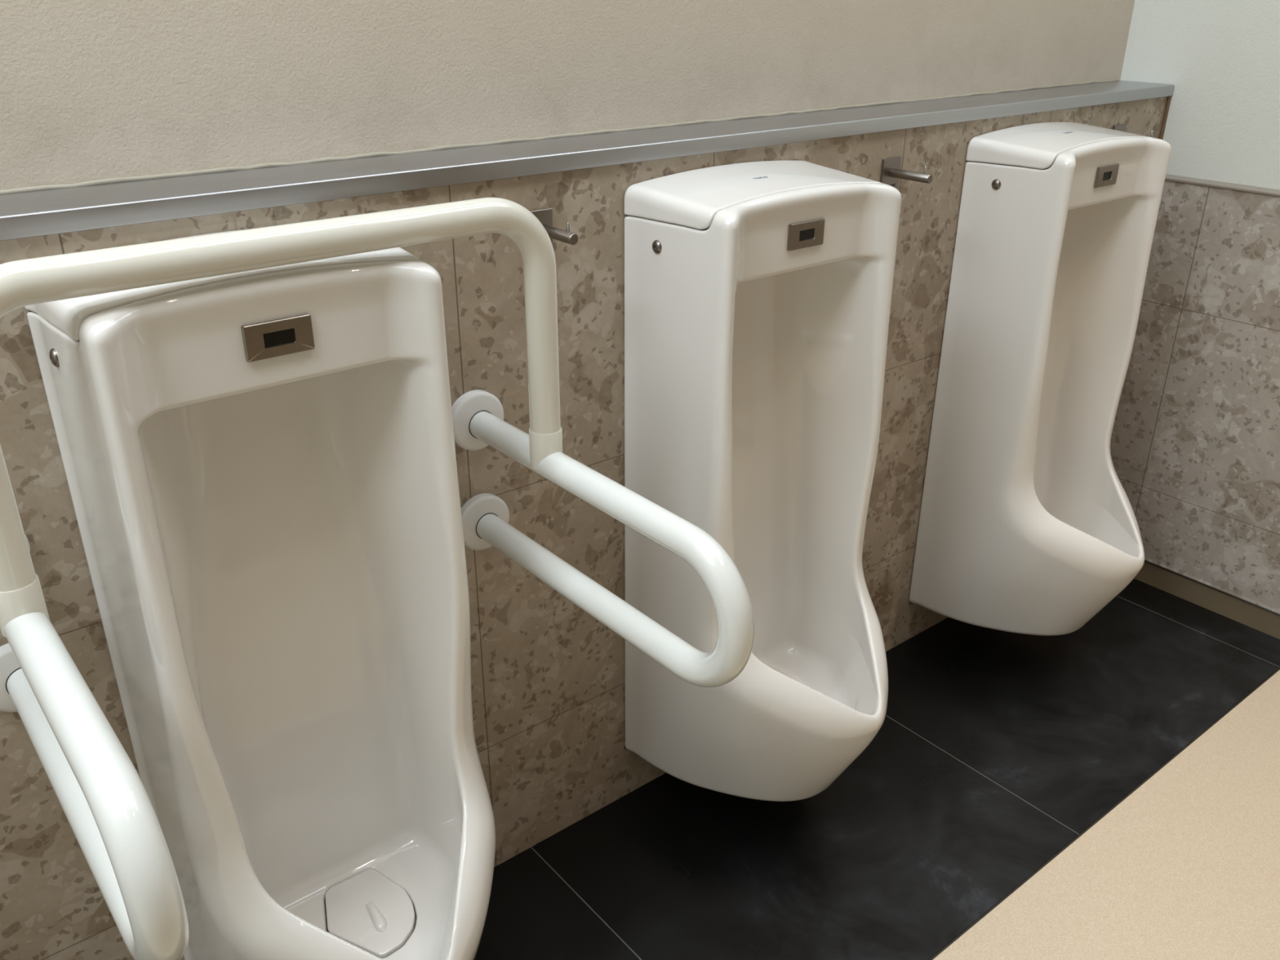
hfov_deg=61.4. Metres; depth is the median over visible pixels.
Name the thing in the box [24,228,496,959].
urinal
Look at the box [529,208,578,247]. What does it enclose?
wall hook
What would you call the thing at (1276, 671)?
trim
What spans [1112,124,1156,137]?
wall hook
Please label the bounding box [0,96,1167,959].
tiled wall
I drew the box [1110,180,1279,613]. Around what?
tiled wall
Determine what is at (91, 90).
wall
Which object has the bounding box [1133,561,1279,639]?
baseboard
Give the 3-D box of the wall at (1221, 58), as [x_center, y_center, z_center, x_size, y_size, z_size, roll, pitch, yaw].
[1.774,-0.582,1.298,0.100,2.510,2.408,-19,31,-35]
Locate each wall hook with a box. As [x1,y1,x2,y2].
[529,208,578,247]
[880,156,933,189]
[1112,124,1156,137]
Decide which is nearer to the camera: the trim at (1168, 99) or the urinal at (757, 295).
the urinal at (757, 295)
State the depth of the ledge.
1.23 m
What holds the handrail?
attached to the tiled wall at (548, 676)
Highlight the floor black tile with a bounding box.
[474,578,1279,959]
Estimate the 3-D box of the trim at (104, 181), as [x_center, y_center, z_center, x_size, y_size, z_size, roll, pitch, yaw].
[-0.413,-0.339,1.165,3.542,0.007,0.006,-19,31,-35]
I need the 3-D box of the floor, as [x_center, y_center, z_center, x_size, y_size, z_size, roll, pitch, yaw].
[0.543,1.144,0.569,3.560,0.097,1.781,-19,31,-35]
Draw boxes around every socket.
[0,573,49,636]
[528,426,562,471]
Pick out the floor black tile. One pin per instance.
(993, 751)
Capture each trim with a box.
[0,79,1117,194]
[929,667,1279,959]
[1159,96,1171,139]
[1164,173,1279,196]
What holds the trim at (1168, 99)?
attached to the tiled wall at (548, 676)
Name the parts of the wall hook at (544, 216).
plate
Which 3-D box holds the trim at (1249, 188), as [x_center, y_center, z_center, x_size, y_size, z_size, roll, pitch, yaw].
[1.749,-0.232,1.366,0.046,0.005,2.300,-19,31,-35]
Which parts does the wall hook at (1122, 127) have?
plate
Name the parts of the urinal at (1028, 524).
lid, sensor plate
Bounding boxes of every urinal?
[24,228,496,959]
[624,160,901,801]
[909,121,1171,635]
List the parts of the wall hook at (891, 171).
plate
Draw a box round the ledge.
[0,80,1174,240]
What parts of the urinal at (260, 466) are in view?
lid, sensor plate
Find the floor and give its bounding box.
[933,670,1279,959]
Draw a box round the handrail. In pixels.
[0,197,754,959]
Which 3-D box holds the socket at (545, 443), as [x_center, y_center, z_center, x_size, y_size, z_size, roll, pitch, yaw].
[-0.106,-0.038,1.215,0.037,0.044,0.037,-19,31,-35]
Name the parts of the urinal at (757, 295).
lid, sensor plate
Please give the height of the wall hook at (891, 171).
0.049 m
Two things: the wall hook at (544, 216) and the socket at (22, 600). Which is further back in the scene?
the wall hook at (544, 216)
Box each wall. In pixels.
[0,0,1134,190]
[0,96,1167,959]
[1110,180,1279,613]
[1120,0,1279,189]
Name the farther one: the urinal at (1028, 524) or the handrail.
the urinal at (1028, 524)

